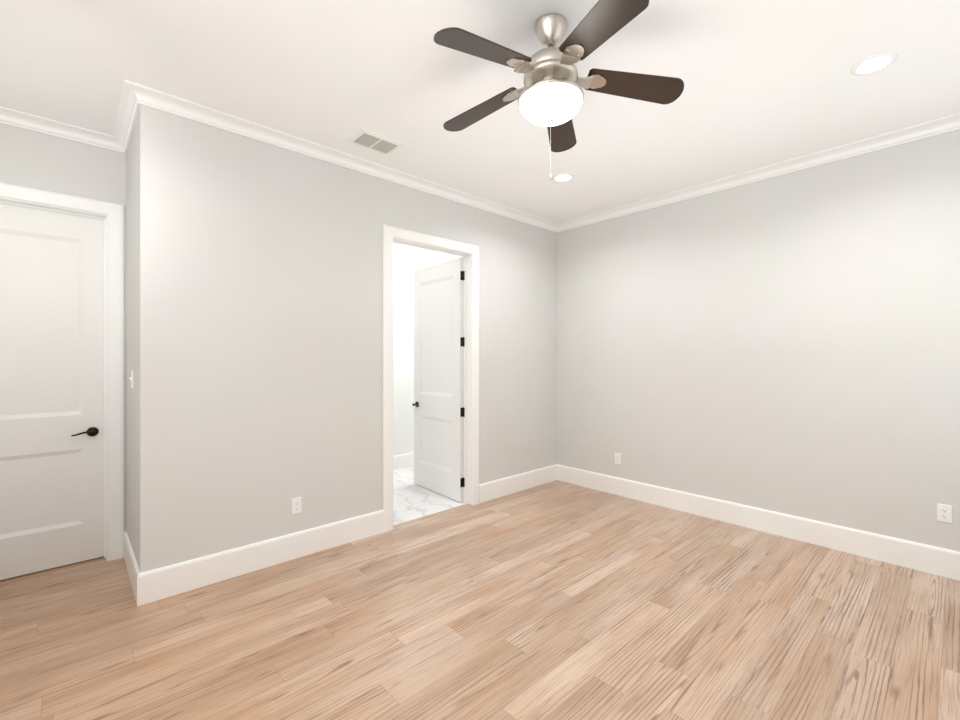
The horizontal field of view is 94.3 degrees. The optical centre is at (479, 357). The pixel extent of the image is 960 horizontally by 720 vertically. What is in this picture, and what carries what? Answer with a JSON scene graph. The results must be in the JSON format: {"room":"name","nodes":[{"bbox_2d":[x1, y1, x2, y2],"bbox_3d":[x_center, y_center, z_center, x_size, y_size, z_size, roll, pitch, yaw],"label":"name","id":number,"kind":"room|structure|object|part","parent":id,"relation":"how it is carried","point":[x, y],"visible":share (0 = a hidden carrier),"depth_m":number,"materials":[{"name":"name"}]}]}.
{"room":"empty bedroom","nodes":[
{"label":"empty bedroom","id":0,"kind":"room"},
{"bbox_2d":[0,123,125,531],"bbox_3d":[-3.062,-0.060,2.861,1.230,3.000,0.120,0,0,-43],"label":"wall","id":1,"kind":"structure","parent":0,"point":[35,160],"depth_m":3.02,"materials":[{"name":"paint"}]},
{"bbox_2d":[0,203,103,579],"bbox_3d":[-3.050,0.216,2.929,0.894,2.432,0.035,0,0,-43],"label":"door","id":2,"kind":"structure","parent":1,"relation":"in","point":[51,374],"depth_m":3.03,"materials":[{"name":"paint"}]},
{"bbox_2d":[71,427,98,435],"bbox_3d":[-2.802,0.525,3.158,0.145,0.066,0.152,0,0,-43],"label":"lever","id":3,"kind":"object","parent":2,"relation":"attached to","point":[92,431],"visible":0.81,"depth_m":3.15,"materials":[{"name":"black metal"}]},
{"bbox_2d":[0,182,123,560],"bbox_3d":[-3.021,0.166,2.898,1.096,2.548,0.162,0,0,-43],"label":"door frame","id":4,"kind":"structure","parent":1,"relation":"attached to","point":[114,212],"depth_m":3.17,"materials":[{"name":"paint"}]},
{"bbox_2d":[0,201,105,557],"bbox_3d":[-3.033,0.215,2.911,0.900,2.450,0.012,0,0,-43],"label":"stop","id":5,"kind":"object","parent":4,"relation":"attached to","point":[46,209],"depth_m":3.21,"materials":[{"name":"paint"}]},
{"bbox_2d":[0,106,126,153],"bbox_3d":[-2.918,-1.522,2.859,1.020,0.076,0.078,0,0,-43],"label":"crown molding","id":6,"kind":"structure","parent":1,"relation":"attached to","point":[8,116],"depth_m":2.95,"materials":[{"name":"paint"}]},
{"bbox_2d":[126,114,137,563],"bbox_3d":[-2.600,-0.060,3.356,0.120,3.000,1.700,0,0,-43],"label":"wall","id":7,"kind":"structure","parent":0,"point":[132,339],"depth_m":2.92,"materials":[{"name":"paint"}]},
{"bbox_2d":[108,104,138,151],"bbox_3d":[-2.283,-1.522,2.866,0.078,0.076,0.750,0,0,-43],"label":"crown molding","id":8,"kind":"structure","parent":7,"relation":"attached to","point":[126,117],"depth_m":2.96,"materials":[{"name":"paint"}]},
{"bbox_2d":[129,371,132,387],"bbox_3d":[-2.285,0.140,2.912,0.019,0.114,0.070,0,0,-43],"label":"light switch","id":9,"kind":"object","parent":7,"relation":"attached to","point":[131,378],"visible":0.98,"depth_m":2.91,"materials":[{"name":"white plastic"}]},
{"bbox_2d":[124,531,138,585],"bbox_3d":[-2.290,1.349,2.920,0.016,0.183,0.840,0,0,-43],"label":"baseboard","id":10,"kind":"structure","parent":7,"relation":"attached to","point":[129,557],"depth_m":2.96,"materials":[{"name":"paint"}]},
{"bbox_2d":[138,104,556,572],"bbox_3d":[-0.535,-0.060,4.023,4.060,3.000,0.120,0,0,-43],"label":"wall","id":11,"kind":"structure","parent":0,"point":[260,335],"depth_m":3.13,"materials":[{"name":"paint"}]},
{"bbox_2d":[132,510,383,605],"bbox_3d":[-1.396,1.349,3.135,1.623,0.183,0.016,0,0,-43],"label":"baseboard","id":12,"kind":"structure","parent":11,"relation":"attached to","point":[165,582],"depth_m":2.98,"materials":[{"name":"paint"}]},
{"bbox_2d":[292,497,301,514],"bbox_3d":[-1.322,1.065,3.209,0.070,0.114,0.008,0,0,-43],"label":"electrical outlet","id":13,"kind":"object","parent":11,"relation":"attached to","point":[296,505],"visible":1,"depth_m":3.21,"materials":[{"name":"white plastic"}]},
{"bbox_2d":[120,80,559,232],"bbox_3d":[-0.540,-1.522,3.883,4.018,0.076,0.078,0,0,-43],"label":"crown molding","id":14,"kind":"structure","parent":11,"relation":"attached to","point":[134,96],"depth_m":3.20,"materials":[{"name":"paint"}]},
{"bbox_2d":[383,224,478,531],"bbox_3d":[-0.450,0.166,4.101,1.076,2.548,0.162,0,0,-43],"label":"door frame","id":15,"kind":"structure","parent":11,"relation":"attached to","point":[390,233],"depth_m":4.23,"materials":[{"name":"paint"}]},
{"bbox_2d":[393,241,465,503],"bbox_3d":[-0.463,0.215,4.114,0.880,2.450,0.011,0,0,-43],"label":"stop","id":16,"kind":"object","parent":15,"relation":"attached to","point":[393,241],"depth_m":4.40,"materials":[{"name":"paint"}]},
{"bbox_3d":[-0.160,0.210,4.433,0.002,2.150,0.022,0,0,-43],"label":"door jamb leaves","id":17,"kind":"part","parent":15,"relation":"part of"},
{"bbox_2d":[414,257,463,501],"bbox_3d":[-0.456,0.216,4.766,0.045,2.432,0.883,0,0,-40],"label":"door","id":18,"kind":"structure","parent":11,"relation":"in","point":[438,377],"depth_m":4.71,"materials":[{"name":"paint"}]},
{"bbox_3d":[-0.176,0.207,4.432,0.041,2.160,0.011,0,0,-40],"label":"door hinges","id":19,"kind":"part","parent":18,"relation":"part of","materials":[{"name":"black metal"}]},
{"bbox_2d":[479,464,555,502],"bbox_3d":[0.439,1.349,4.829,1.217,0.183,0.016,0,0,-43],"label":"baseboard","id":20,"kind":"structure","parent":11,"relation":"attached to","point":[505,486],"depth_m":4.76,"materials":[{"name":"paint"}]},
{"bbox_2d":[393,243,462,455],"bbox_3d":[-1.644,-0.060,5.313,3.940,3.000,0.120,0,0,-43],"label":"wall","id":21,"kind":"structure","parent":0,"point":[408,261],"depth_m":5.84,"materials":[{"name":"paint"}]},
{"bbox_2d":[393,452,413,469],"bbox_3d":[-1.642,1.349,5.222,3.820,0.183,0.016,0,0,-43],"label":"baseboard","id":22,"kind":"structure","parent":21,"relation":"attached to","point":[401,461],"depth_m":5.79,"materials":[{"name":"paint"}]},
{"bbox_2d":[393,466,466,524],"bbox_3d":[-1.087,1.490,4.710,3.940,0.100,1.760,0,0,-43],"label":"floor","id":23,"kind":"structure","parent":0,"point":[412,500],"depth_m":4.50,"materials":[{"name":"white tile"}]},
{"bbox_2d":[0,480,959,719],"bbox_3d":[-0.085,1.490,2.628,5.290,0.100,5.100,0,0,-43],"label":"floor","id":24,"kind":"structure","parent":0,"point":[557,600],"depth_m":2.35,"materials":[{"name":"beige wood"}]},
{"bbox_2d":[0,0,959,222],"bbox_3d":[-0.268,-1.610,2.827,5.290,0.100,5.640,0,0,-43],"label":"ceiling","id":25,"kind":"structure","parent":0,"point":[768,82],"depth_m":2.48,"materials":[{"name":"paint"}]},
{"bbox_2d":[347,128,403,154],"bbox_3d":[-0.754,-1.555,3.221,0.335,0.010,0.235,0,0,-43],"label":"ceiling vent","id":26,"kind":"object","parent":25,"relation":"in","point":[365,138],"visible":1,"depth_m":3.20,"materials":[{"name":"metal"}]},
{"bbox_2d":[434,0,683,179],"bbox_3d":[0.295,-1.196,2.073,1.167,0.728,1.187,0,0,-43],"label":"fan","id":27,"kind":"object","parent":25,"relation":"hanging from","point":[549,95],"visible":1,"depth_m":2.01,"materials":[{"name":"brown wood"}]},
{"bbox_3d":[0.013,-1.280,1.851,0.453,0.086,0.171,0,0,-43],"label":"blade","id":28,"kind":"part","parent":27,"relation":"part of","materials":[{"name":"brown wood"}]},
{"bbox_3d":[0.005,-1.280,2.304,0.217,0.086,0.455,0,0,-43],"label":"blade","id":29,"kind":"part","parent":27,"relation":"part of","materials":[{"name":"brown wood"}]},
{"bbox_3d":[0.314,-1.038,2.056,0.073,0.412,0.030,0,0,-43],"label":"chain","id":30,"kind":"part","parent":27,"relation":"part of","materials":[{"name":"silver metal"}]},
{"bbox_3d":[0.331,-1.160,2.085,0.294,0.088,0.294,0,0,-43],"label":"lamp shade","id":31,"kind":"part","parent":27,"relation":"part of","materials":[{"name":"white glass"}]},
{"bbox_3d":[0.441,-1.280,2.460,0.428,0.086,0.317,0,0,-43],"label":"blade","id":32,"kind":"part","parent":27,"relation":"part of","materials":[{"name":"brown wood"}]},
{"bbox_3d":[0.458,-1.280,1.715,0.281,0.086,0.440,0,0,-43],"label":"blade","id":33,"kind":"part","parent":27,"relation":"part of","materials":[{"name":"brown wood"}]},
{"bbox_3d":[0.721,-1.280,2.094,0.393,0.086,0.368,0,0,-43],"label":"blade","id":34,"kind":"part","parent":27,"relation":"part of","materials":[{"name":"brown wood"}]},
{"bbox_2d":[552,173,573,181],"bbox_3d":[0.718,-1.556,3.845,0.188,0.008,0.188,0,0,-43],"label":"recessed light","id":35,"kind":"object","parent":25,"relation":"in","point":[563,177],"visible":1,"depth_m":3.83,"materials":[{"name":"paint"}]},
{"bbox_2d":[851,52,897,75],"bbox_3d":[2.088,-1.556,2.361,0.188,0.008,0.188,0,0,-43],"label":"recessed light","id":36,"kind":"object","parent":25,"relation":"in","point":[875,63],"visible":1,"depth_m":2.35,"materials":[{"name":"paint"}]},
{"bbox_2d":[557,129,959,551],"bbox_3d":[2.208,-0.060,3.955,0.120,3.000,3.700,0,0,-43],"label":"wall","id":37,"kind":"structure","parent":0,"point":[788,343],"depth_m":3.58,"materials":[{"name":"paint"}]},
{"bbox_2d":[615,453,620,464],"bbox_3d":[1.449,1.060,4.683,0.008,0.114,0.070,0,0,-43],"label":"electrical outlet","id":38,"kind":"object","parent":37,"relation":"attached to","point":[617,458],"visible":1,"depth_m":4.68,"materials":[{"name":"white plastic"}]},
{"bbox_2d":[556,464,959,580],"bbox_3d":[2.148,1.349,3.920,0.016,0.183,3.670,0,0,-43],"label":"baseboard","id":39,"kind":"structure","parent":37,"relation":"attached to","point":[935,560],"depth_m":3.57,"materials":[{"name":"paint"}]},
{"bbox_2d":[560,113,959,231],"bbox_3d":[2.139,-1.522,3.884,0.078,0.076,3.510,0,0,-43],"label":"crown molding","id":40,"kind":"structure","parent":37,"relation":"attached to","point":[949,123],"depth_m":3.54,"materials":[{"name":"paint"}]},
{"bbox_2d":[937,503,951,522],"bbox_3d":[3.063,1.025,2.934,0.008,0.114,0.070,0,0,-43],"label":"electrical outlet","id":41,"kind":"object","parent":37,"relation":"attached to","point":[944,513],"visible":1,"depth_m":2.93,"materials":[{"name":"white plastic"}]}
]}

